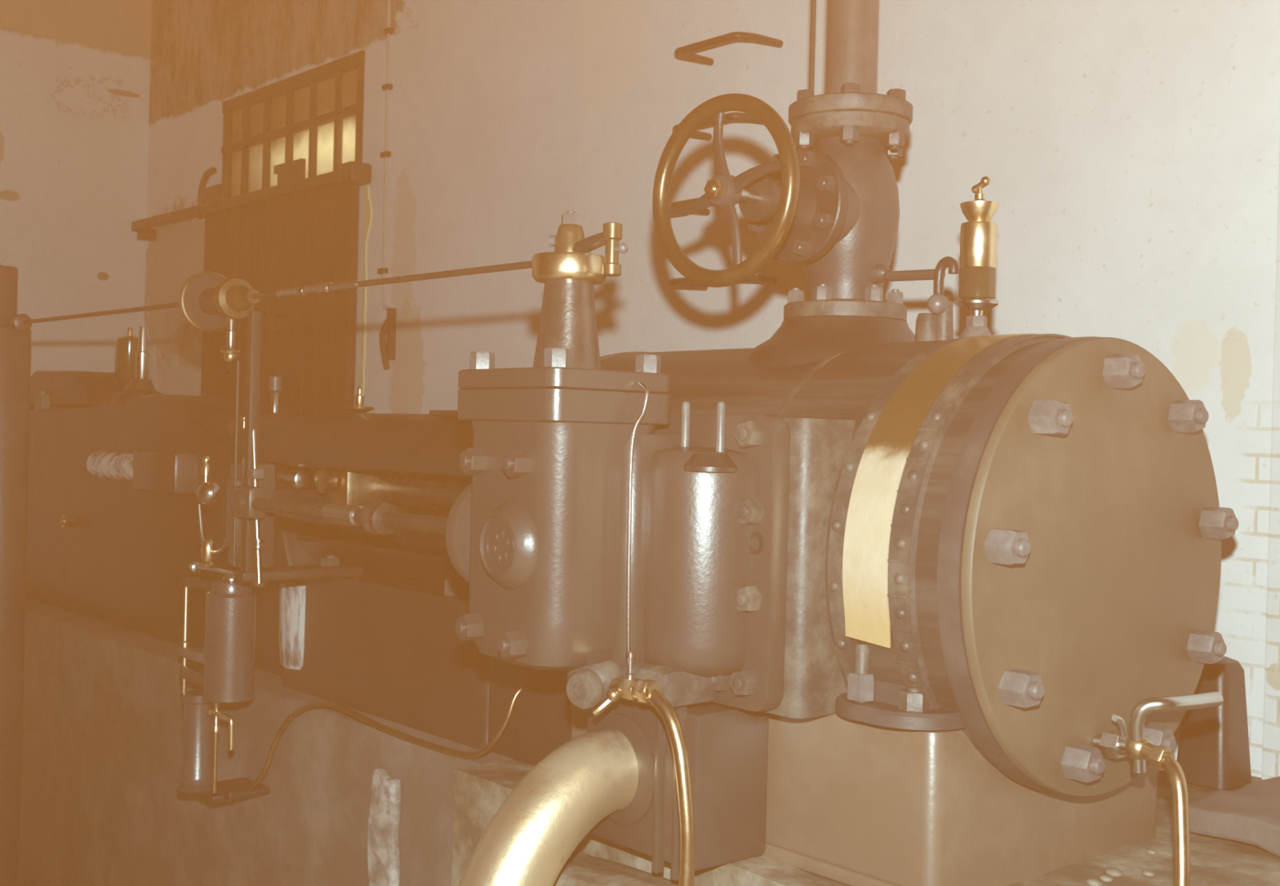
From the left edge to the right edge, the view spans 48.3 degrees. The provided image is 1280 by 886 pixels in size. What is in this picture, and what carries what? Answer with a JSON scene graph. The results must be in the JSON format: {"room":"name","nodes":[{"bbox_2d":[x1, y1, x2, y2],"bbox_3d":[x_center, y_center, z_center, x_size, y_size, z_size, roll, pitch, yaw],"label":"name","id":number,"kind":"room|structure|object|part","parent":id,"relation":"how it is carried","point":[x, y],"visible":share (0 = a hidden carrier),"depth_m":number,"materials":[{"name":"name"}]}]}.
{"room":"engine room","nodes":[
{"label":"engine room","id":0,"kind":"room"},
{"bbox_2d":[0,0,151,408],"bbox_3d":[-4.750,-0.665,7.092,5.050,5.200,0.250,1,0,-41],"label":"wall","id":1,"kind":"structure","parent":0,"point":[75,74],"depth_m":8.20,"materials":[{"name":"paint"}]},
{"bbox_2d":[144,0,1279,777],"bbox_3d":[0.269,-0.523,4.945,0.250,5.200,9.560,1,0,-41],"label":"wall","id":2,"kind":"structure","parent":0,"point":[1128,150],"depth_m":4.65,"materials":[{"name":"paint"}]},
{"bbox_2d":[131,158,371,413],"bbox_3d":[-2.119,-0.058,7.415,0.136,2.798,2.601,1,0,-41],"label":"door","id":3,"kind":"structure","parent":2,"relation":"in","point":[309,237],"depth_m":6.90,"materials":[{"name":"metal"}]},
{"bbox_3d":[-2.089,-1.224,7.408,0.120,0.130,2.600,1,0,-40],"label":"door rail","id":4,"kind":"part","parent":3,"relation":"part of","materials":[{"name":"brown wood"}]},
{"bbox_2d":[221,50,364,196],"bbox_3d":[-1.742,-1.538,7.138,0.062,0.556,1.490,1,0,-41],"label":"window","id":5,"kind":"structure","parent":2,"relation":"in","point":[315,115],"depth_m":7.08,"materials":[{"name":"paint"}]},
{"bbox_3d":[-2.146,-1.429,7.613,0.006,0.252,0.208,1,0,-41],"label":"pane","id":6,"kind":"part","parent":5,"relation":"part of","materials":[{"name":"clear glass"}]},
{"bbox_3d":[-2.139,-1.680,7.611,0.006,0.178,0.208,1,0,-41],"label":"pane","id":7,"kind":"part","parent":5,"relation":"part of","materials":[{"name":"clear glass"}]},
{"bbox_3d":[-1.983,-1.424,7.425,0.006,0.252,0.208,1,0,-41],"label":"pane","id":8,"kind":"part","parent":5,"relation":"part of","materials":[{"name":"clear glass"}]},
{"bbox_3d":[-1.977,-1.675,7.423,0.006,0.178,0.208,1,0,-41],"label":"pane","id":9,"kind":"part","parent":5,"relation":"part of","materials":[{"name":"clear glass"}]},
{"bbox_3d":[-1.821,-1.419,7.237,0.006,0.252,0.208,1,0,-41],"label":"pane","id":10,"kind":"part","parent":5,"relation":"part of","materials":[{"name":"clear glass"}]},
{"bbox_3d":[-1.815,-1.670,7.235,0.006,0.178,0.208,1,0,-41],"label":"pane","id":11,"kind":"part","parent":5,"relation":"part of","materials":[{"name":"clear glass"}]},
{"bbox_3d":[-1.659,-1.413,7.048,0.006,0.252,0.208,1,0,-41],"label":"pane","id":12,"kind":"part","parent":5,"relation":"part of","materials":[{"name":"clear glass"}]},
{"bbox_3d":[-1.653,-1.664,7.047,0.006,0.178,0.208,1,0,-41],"label":"pane","id":13,"kind":"part","parent":5,"relation":"part of","materials":[{"name":"clear glass"}]},
{"bbox_3d":[-1.497,-1.408,6.861,0.006,0.252,0.208,1,0,-41],"label":"pane","id":14,"kind":"part","parent":5,"relation":"part of","materials":[{"name":"clear glass"}]},
{"bbox_3d":[-1.491,-1.659,6.859,0.006,0.178,0.208,1,0,-41],"label":"pane","id":15,"kind":"part","parent":5,"relation":"part of","materials":[{"name":"clear glass"}]},
{"bbox_3d":[-1.335,-1.403,6.672,0.006,0.252,0.208,1,0,-41],"label":"pane","id":16,"kind":"part","parent":5,"relation":"part of","materials":[{"name":"clear glass"}]},
{"bbox_3d":[-1.329,-1.654,6.671,0.006,0.178,0.208,1,0,-41],"label":"pane","id":17,"kind":"part","parent":5,"relation":"part of","materials":[{"name":"clear glass"}]},
{"bbox_2d":[360,186,372,394],"bbox_3d":[-1.262,-0.072,6.515,0.012,2.200,0.061,1,0,-41],"label":"trim","id":18,"kind":"structure","parent":2,"relation":"attached to","point":[367,205],"depth_m":6.52,"materials":[{"name":"yellow paint"}]},
{"bbox_2d":[377,0,394,310],"bbox_3d":[-1.107,-1.674,6.359,0.027,2.187,0.113,1,0,-41],"label":"conduit","id":19,"kind":"object","parent":2,"relation":"attached to","point":[388,86],"visible":1,"depth_m":6.37,"materials":[{"name":"metal"}]},
{"bbox_2d":[379,307,396,369],"bbox_3d":[-1.117,-0.460,6.307,0.079,0.274,0.040,1,0,-41],"label":"wall hook","id":20,"kind":"object","parent":2,"relation":"attached to","point":[388,348],"visible":1,"depth_m":6.30,"materials":[{"name":"metal"}]},
{"bbox_2d":[670,197,710,215],"bbox_3d":[0.270,-0.774,4.635,0.201,0.025,0.345,1,0,-41],"label":"iron","id":21,"kind":"object","parent":2,"relation":"attached to","point":[706,211],"visible":0.3,"depth_m":4.67,"materials":[{"name":"black metal"}]},
{"bbox_2d":[672,111,761,141],"bbox_3d":[0.277,-1.026,4.634,0.201,0.025,0.345,1,0,-41],"label":"iron","id":22,"kind":"object","parent":2,"relation":"attached to","point":[730,116],"visible":0.51,"depth_m":4.50,"materials":[{"name":"black metal"}]},
{"bbox_2d":[668,274,777,290],"bbox_3d":[0.264,-0.522,4.637,0.201,0.025,0.345,1,0,-41],"label":"iron","id":23,"kind":"object","parent":2,"relation":"attached to","point":[682,282],"visible":0.52,"depth_m":4.63,"materials":[{"name":"black metal"}]},
{"bbox_2d":[674,31,782,66],"bbox_3d":[0.283,-1.278,4.632,0.201,0.025,0.345,1,0,-41],"label":"iron","id":24,"kind":"object","parent":2,"relation":"attached to","point":[683,52],"visible":1,"depth_m":4.55,"materials":[{"name":"black metal"}]},
{"bbox_2d":[1262,150,1279,780],"bbox_3d":[2.388,-0.453,2.280,0.040,5.200,2.755,1,0,-41],"label":"trim","id":25,"kind":"structure","parent":2,"relation":"attached to","point":[1271,729],"depth_m":3.30,"materials":[{"name":"paint"}]},
{"bbox_3d":[-1.698,2.111,3.488,5.050,0.150,9.810,1,0,-41],"label":"floor","id":26,"kind":"structure","parent":0,"visible":0},
{"bbox_2d":[0,265,31,885],"bbox_3d":[-2.306,0.696,5.046,0.120,2.630,0.476,1,0,-41],"label":"post","id":27,"kind":"object","parent":26,"relation":"on","point":[15,335],"visible":0.95,"depth_m":4.88,"materials":[{"name":"brown wood"}]},
{"bbox_2d":[176,455,270,802],"bbox_3d":[-1.105,0.519,3.955,0.240,0.958,0.490,1,0,-41],"label":"dashpot","id":28,"kind":"object","parent":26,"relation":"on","point":[227,675],"visible":0.94,"depth_m":3.94,"materials":[{"name":"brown metal"}]},
{"bbox_3d":[-1.296,0.560,4.069,0.024,0.305,0.023,1,0,-41],"label":"guide rod","id":29,"kind":"part","parent":28,"relation":"part of","materials":[{"name":"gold metal"}]},
{"bbox_3d":[-1.220,0.091,4.015,0.026,0.108,0.026,1,0,-41],"label":"oiler knob","id":30,"kind":"part","parent":28,"relation":"part of","materials":[{"name":"gold metal"}]},
{"bbox_3d":[-1.198,0.563,3.955,0.024,0.305,0.023,1,0,-41],"label":"guide rod","id":31,"kind":"part","parent":28,"relation":"part of","materials":[{"name":"metal"}]},
{"bbox_2d":[206,702,234,750],"bbox_3d":[-1.130,0.753,3.849,0.024,0.120,0.152,1,0,-41],"label":"tap","id":32,"kind":"object","parent":28,"relation":"on","point":[211,711],"depth_m":3.86,"materials":[{"name":"gold metal"}]},
{"bbox_2d":[244,678,532,791],"bbox_3d":[-0.698,0.758,3.617,1.132,0.467,0.083,2,0,41],"label":"pipe","id":33,"kind":"object","parent":28,"relation":"attached to","point":[528,682],"visible":1,"depth_m":3.50,"materials":[{"name":"metal"}]},
{"bbox_2d":[25,394,571,764],"bbox_3d":[-1.589,0.260,5.260,0.627,0.865,5.170,1,0,-41],"label":"bed","id":34,"kind":"object","parent":26,"relation":"on","point":[113,529],"visible":0.48,"depth_m":4.38,"materials":[{"name":"metal"}]},
{"bbox_2d":[29,370,155,410],"bbox_3d":[-2.523,-0.217,6.255,0.358,0.191,1.338,1,0,-41],"label":"crank bearing","id":35,"kind":"object","parent":34,"relation":"on","point":[48,388],"visible":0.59,"depth_m":5.87,"materials":[{"name":"metal"}]},
{"bbox_2d":[115,326,138,392],"bbox_3d":[-2.062,-0.303,5.767,0.104,0.330,0.103,1,0,-41],"label":"bearing oiler","id":36,"kind":"object","parent":35,"relation":"on","point":[126,347],"visible":0.66,"depth_m":5.72,"materials":[{"name":"metal"}]},
{"bbox_3d":[-2.065,-0.193,5.768,0.100,0.110,0.100,1,0,-41],"label":"stem","id":37,"kind":"part","parent":36,"relation":"part of","materials":[{"name":"metal"}]},
{"bbox_3d":[-2.062,-0.329,5.767,0.104,0.173,0.103,1,0,-41],"label":"glass","id":38,"kind":"part","parent":36,"relation":"part of","materials":[{"name":"clear glass"}]},
{"bbox_3d":[-2.059,-0.441,5.766,0.100,0.054,0.099,1,0,-41],"label":"lid","id":39,"kind":"part","parent":36,"relation":"part of","materials":[{"name":"gold metal"}]},
{"bbox_2d":[110,325,164,404],"bbox_3d":[-1.884,-0.291,5.407,0.220,0.300,0.220,1,0,-41],"label":"bright oiler","id":40,"kind":"object","parent":34,"relation":"on","point":[140,386],"visible":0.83,"depth_m":5.38,"materials":[{"name":"metal"}]},
{"bbox_3d":[-2.080,0.244,5.820,0.440,0.865,3.680,1,0,-41],"label":"crank frame","id":41,"kind":"part","parent":34,"relation":"part of","materials":[{"name":"metal"}]},
{"bbox_2d":[269,375,281,412],"bbox_3d":[-1.260,-0.167,4.931,0.040,0.129,0.039,1,0,-41],"label":"sight oiler","id":42,"kind":"object","parent":34,"relation":"on","point":[275,381],"visible":0.92,"depth_m":4.92,"materials":[{"name":"metal"}]},
{"bbox_3d":[-1.260,-0.140,4.931,0.024,0.075,0.023,1,0,-41],"label":"stem","id":43,"kind":"part","parent":42,"relation":"part of","materials":[{"name":"metal"}]},
{"bbox_3d":[-1.259,-0.204,4.931,0.040,0.054,0.039,1,0,-41],"label":"glass","id":44,"kind":"part","parent":42,"relation":"part of","materials":[{"name":"glass"}]},
{"bbox_2d":[232,310,362,582],"bbox_3d":[-0.888,0.010,3.741,0.358,0.690,0.055,1,0,-41],"label":"stand","id":45,"kind":"object","parent":34,"relation":"attached to","point":[254,318],"visible":0.95,"depth_m":3.63,"materials":[{"name":"paint"}]},
{"bbox_2d":[178,271,260,362],"bbox_3d":[-1.051,-0.326,3.654,0.159,0.242,0.280,1,0,-41],"label":"joint","id":46,"kind":"object","parent":45,"relation":"attached to","point":[209,301],"visible":1,"depth_m":3.68,"materials":[{"name":"brown metal"}]},
{"bbox_3d":[-1.042,-0.289,3.643,0.040,0.100,0.039,1,0,-41],"label":"hanger stem","id":47,"kind":"part","parent":46,"relation":"part of","materials":[{"name":"metal"}]},
{"bbox_2d":[225,462,275,568],"bbox_3d":[-1.015,0.187,3.699,0.100,0.270,0.120,1,0,-41],"label":"block","id":48,"kind":"object","parent":45,"relation":"attached to","point":[268,482],"visible":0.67,"depth_m":3.67,"materials":[{"name":"grey paint"}]},
{"bbox_2d":[240,414,263,583],"bbox_3d":[-0.984,0.138,3.630,0.034,0.432,0.102,1,0,-41],"label":"rod","id":49,"kind":"object","parent":45,"relation":"attached to","point":[255,473],"visible":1,"depth_m":3.61,"materials":[{"name":"metal"}]},
{"bbox_3d":[-0.983,-0.005,3.636,0.015,0.147,0.034,1,0,-41],"label":"rod","id":50,"kind":"part","parent":49,"relation":"part of","materials":[{"name":"metal"}]},
{"bbox_3d":[-0.969,0.221,3.614,0.028,0.267,0.054,1,0,-41],"label":"rod","id":51,"kind":"part","parent":49,"relation":"part of","materials":[{"name":"metal"}]},
{"bbox_2d":[344,385,374,413],"bbox_3d":[-0.881,-0.136,4.492,0.094,0.087,0.094,1,0,-41],"label":"cup","id":52,"kind":"object","parent":34,"relation":"on","point":[358,407],"visible":0.96,"depth_m":4.48,"materials":[{"name":"gold metal"}]},
{"bbox_3d":[-0.882,-0.104,4.492,0.094,0.022,0.094,1,0,-41],"label":"dish","id":53,"kind":"part","parent":52,"relation":"part of","materials":[{"name":"gold metal"}]},
{"bbox_2d":[277,466,471,512],"bbox_3d":[-0.694,0.143,4.186,0.306,0.150,1.560,1,0,-41],"label":"rod","id":54,"kind":"object","parent":34,"relation":"attached to","point":[406,492],"visible":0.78,"depth_m":4.26,"materials":[{"name":"metal"}]},
{"bbox_2d":[368,768,402,885],"bbox_3d":[-0.640,1.194,3.561,0.045,0.745,0.130,1,0,-41],"label":"plaster remnant","id":55,"kind":"object","parent":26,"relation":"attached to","point":[385,807],"visible":1,"depth_m":3.54,"materials":[{"name":"white paint"}]},
{"bbox_2d":[458,726,638,885],"bbox_3d":[-0.198,1.300,2.523,0.407,1.560,0.150,1,0,-41],"label":"exhaust pipe","id":56,"kind":"object","parent":26,"relation":"on","point":[592,775],"visible":0.98,"depth_m":2.48,"materials":[{"name":"gold metal"}]},
{"bbox_2d":[552,853,668,885],"bbox_3d":[0.284,1.452,2.213,0.223,1.319,1.551,1,0,-41],"label":"stone ledge","id":57,"kind":"object","parent":26,"relation":"on","point":[580,868],"visible":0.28,"depth_m":2.63,"materials":[{"name":"stone"}]},
{"bbox_2d":[18,595,1279,885],"bbox_3d":[-0.981,1.374,5.000,1.504,1.342,7.606,1,0,-41],"label":"plinth","id":58,"kind":"object","parent":26,"relation":"on","point":[101,803],"visible":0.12,"depth_m":4.18,"materials":[{"name":"stone"}]},
{"bbox_2d":[570,316,1238,885],"bbox_3d":[0.356,0.251,3.006,0.872,1.010,1.483,1,0,-41],"label":"cylinder","id":59,"kind":"object","parent":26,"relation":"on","point":[1001,547],"visible":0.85,"depth_m":2.45,"materials":[{"name":"metal"}]},
{"bbox_2d":[445,347,790,711],"bbox_3d":[-0.098,0.149,2.568,0.390,0.618,0.630,1,0,-41],"label":"chest","id":60,"kind":"object","parent":59,"relation":"attached to","point":[537,535],"visible":0.98,"depth_m":2.45,"materials":[{"name":"grey paint"}]},
{"bbox_2d":[230,485,447,535],"bbox_3d":[-0.649,0.159,3.195,0.077,0.080,1.120,1,0,-41],"label":"rod","id":61,"kind":"object","parent":60,"relation":"attached to","point":[381,518],"visible":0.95,"depth_m":3.19,"materials":[{"name":"metal"}]},
{"bbox_3d":[-0.631,0.162,3.178,0.034,0.034,1.070,1,0,-41],"label":"rod","id":62,"kind":"part","parent":61,"relation":"part of","materials":[{"name":"metal"}]},
{"bbox_3d":[-0.138,-0.111,2.575,0.276,0.034,0.305,1,0,-41],"label":"plate","id":63,"kind":"part","parent":60,"relation":"part of","materials":[{"name":"grey paint"}]},
{"bbox_2d":[531,210,628,369],"bbox_3d":[-0.101,-0.272,2.551,0.136,0.292,0.219,1,0,-41],"label":"post","id":64,"kind":"object","parent":60,"relation":"on","point":[569,273],"visible":0.91,"depth_m":2.54,"materials":[{"name":"metal"}]},
{"bbox_2d":[23,260,532,324],"bbox_3d":[-1.127,-0.370,3.742,0.027,0.032,2.945,1,0,-41],"label":"rod","id":65,"kind":"object","parent":64,"relation":"attached to","point":[327,287],"visible":0.96,"depth_m":3.22,"materials":[{"name":"metal"}]},
{"bbox_3d":[-0.086,-0.353,2.539,0.028,0.041,0.086,1,0,-45],"label":"arm","id":66,"kind":"part","parent":64,"relation":"part of","materials":[{"name":"metal"}]},
{"bbox_2d":[591,677,662,715],"bbox_3d":[-0.022,0.437,2.442,0.072,0.070,0.112,1,0,-41],"label":"drain cock","id":67,"kind":"object","parent":60,"relation":"attached to","point":[639,689],"visible":1,"depth_m":2.44,"materials":[{"name":"gold metal"}]},
{"bbox_2d":[591,688,620,715],"bbox_3d":[-0.058,0.446,2.463,0.048,0.049,0.024,1,0,4],"label":"tap","id":68,"kind":"object","parent":67,"relation":"on","point":[613,695],"depth_m":2.45,"materials":[{"name":"gold metal"}]},
{"bbox_2d":[646,688,695,885],"bbox_3d":[0.021,0.597,2.411,0.025,0.379,0.204,1,0,-41],"label":"tube","id":69,"kind":"object","parent":67,"relation":"attached to","point":[666,710],"visible":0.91,"depth_m":2.34,"materials":[{"name":"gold metal"}]},
{"bbox_2d":[624,380,648,678],"bbox_3d":[-0.010,0.151,2.467,0.036,0.518,0.030,1,0,-41],"label":"tube","id":70,"kind":"object","parent":60,"relation":"attached to","point":[630,655],"visible":0.99,"depth_m":2.45,"materials":[{"name":"metal"}]},
{"bbox_2d":[587,697,768,880],"bbox_3d":[0.060,0.611,2.651,0.198,0.310,0.310,1,0,-41],"label":"box","id":71,"kind":"object","parent":60,"relation":"attached to","point":[727,746],"visible":0.62,"depth_m":2.54,"materials":[{"name":"grey paint"}]},
{"bbox_3d":[0.052,0.201,2.659,0.042,0.512,0.570,1,0,-41],"label":"flange plate","id":72,"kind":"part","parent":60,"relation":"part of","materials":[{"name":"grey paint"}]},
{"bbox_2d":[652,82,912,321],"bbox_3d":[0.337,-0.488,2.862,0.551,0.468,0.364,1,0,-41],"label":"valve","id":73,"kind":"object","parent":59,"relation":"on","point":[832,210],"visible":0.99,"depth_m":2.85,"materials":[{"name":"black metal"}]},
{"bbox_2d":[808,0,816,90],"bbox_3d":[0.402,-1.804,3.129,0.012,2.210,0.011,1,0,-41],"label":"rod","id":74,"kind":"object","parent":73,"relation":"attached to","point":[813,6],"visible":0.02,"depth_m":3.13,"materials":[{"name":"metal"}]},
{"bbox_2d":[824,0,879,93],"bbox_3d":[0.466,-1.803,2.969,0.120,2.208,0.120,1,0,-41],"label":"pipe","id":75,"kind":"object","parent":73,"relation":"on","point":[852,25],"visible":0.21,"depth_m":2.93,"materials":[{"name":"metal"}]},
{"bbox_2d":[868,256,959,341],"bbox_3d":[0.543,-0.279,2.839,0.066,0.172,0.222,1,0,-41],"label":"lever","id":76,"kind":"object","parent":73,"relation":"attached to","point":[936,325],"visible":0.98,"depth_m":2.79,"materials":[{"name":"black metal"}]},
{"bbox_3d":[0.533,-0.343,2.857,0.044,0.044,0.177,1,0,-41],"label":"arm","id":77,"kind":"part","parent":76,"relation":"part of","materials":[{"name":"black metal"}]},
{"bbox_3d":[0.578,-0.270,2.778,0.040,0.040,0.040,1,0,-41],"label":"knob","id":78,"kind":"part","parent":76,"relation":"part of","materials":[{"name":"metal"}]},
{"bbox_3d":[0.594,-0.319,2.771,0.020,0.086,0.055,1,0,-41],"label":"hooked lever","id":79,"kind":"part","parent":76,"relation":"part of","materials":[{"name":"metal"}]},
{"bbox_3d":[0.425,-0.200,2.978,0.420,0.105,0.420,1,0,-41],"label":"valve seat","id":80,"kind":"part","parent":59,"relation":"part of","materials":[{"name":"metal"}]},
{"bbox_2d":[955,176,999,337],"bbox_3d":[0.645,-0.348,2.727,0.082,0.317,0.082,1,0,-13],"label":"lubricator","id":81,"kind":"object","parent":59,"relation":"on","point":[978,235],"visible":0.99,"depth_m":2.70,"materials":[{"name":"metal"}]},
{"bbox_2d":[960,187,999,221],"bbox_3d":[0.648,-0.455,2.726,0.073,0.066,0.073,1,0,-41],"label":"bowl","id":82,"kind":"object","parent":81,"relation":"on","point":[979,210],"depth_m":2.70,"materials":[{"name":"gold metal"}]},
{"bbox_2d":[971,176,990,193],"bbox_3d":[0.650,-0.492,2.725,0.018,0.030,0.039,1,0,-41],"label":"tap","id":83,"kind":"object","parent":81,"relation":"on","point":[977,188],"depth_m":2.72,"materials":[{"name":"gold metal"}]},
{"bbox_2d":[1092,691,1222,773],"bbox_3d":[0.879,0.488,2.447,0.164,0.133,0.160,1,0,-34],"label":"drain cock","id":84,"kind":"object","parent":59,"relation":"attached to","point":[1140,749],"visible":0.99,"depth_m":2.39,"materials":[{"name":"metal"}]},
{"bbox_3d":[0.820,0.489,2.437,0.042,0.058,0.012,1,0,-41],"label":"plug handle","id":85,"kind":"part","parent":84,"relation":"part of","materials":[{"name":"metal"}]},
{"bbox_2d":[1161,755,1190,885],"bbox_3d":[0.866,0.642,2.305,0.034,0.260,0.106,1,0,2],"label":"tube","id":86,"kind":"object","parent":84,"relation":"attached to","point":[1180,817],"visible":1,"depth_m":2.29,"materials":[{"name":"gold metal"}]},
{"bbox_2d":[1083,875,1101,885],"bbox_3d":[0.788,0.764,2.491,0.025,0.014,0.032,1,0,-41],"label":"rubble stone","id":87,"kind":"object","parent":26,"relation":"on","point":[1091,881],"visible":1,"depth_m":2.48,"materials":[{"name":"stone"}]},
{"bbox_2d":[1097,872,1111,880],"bbox_3d":[0.821,0.766,2.522,0.020,0.012,0.025,1,0,-41],"label":"rubble stone","id":88,"kind":"object","parent":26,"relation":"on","point":[1103,876],"visible":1,"depth_m":2.52,"materials":[{"name":"stone"}]},
{"bbox_2d":[1103,867,1121,877],"bbox_3d":[0.842,0.766,2.546,0.026,0.016,0.031,1,0,-41],"label":"rubble stone","id":89,"kind":"object","parent":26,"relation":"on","point":[1114,873],"visible":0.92,"depth_m":2.54,"materials":[{"name":"stone"}]},
{"bbox_2d":[1142,868,1155,875],"bbox_3d":[0.909,0.768,2.554,0.019,0.011,0.023,1,0,-41],"label":"rubble stone","id":90,"kind":"object","parent":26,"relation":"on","point":[1147,872],"visible":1,"depth_m":2.55,"materials":[{"name":"stone"}]},
{"bbox_2d":[1145,848,1156,854],"bbox_3d":[0.963,0.770,2.692,0.018,0.010,0.021,1,0,-41],"label":"rubble stone","id":91,"kind":"object","parent":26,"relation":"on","point":[1149,851],"visible":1,"depth_m":2.69,"materials":[{"name":"stone"}]},
{"bbox_2d":[1177,655,1251,789],"bbox_3d":[1.311,0.628,3.258,0.140,0.283,0.127,1,0,-41],"label":"stump","id":92,"kind":"object","parent":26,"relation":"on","point":[1214,749],"visible":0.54,"depth_m":3.21,"materials":[{"name":"brown metal"}]},
{"bbox_2d":[1188,775,1279,853],"bbox_3d":[1.540,0.751,2.747,0.638,0.073,0.733,1,0,-41],"label":"stone kerb","id":93,"kind":"object","parent":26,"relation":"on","point":[1249,815],"visible":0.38,"depth_m":2.77,"materials":[{"name":"stone"}]}
]}

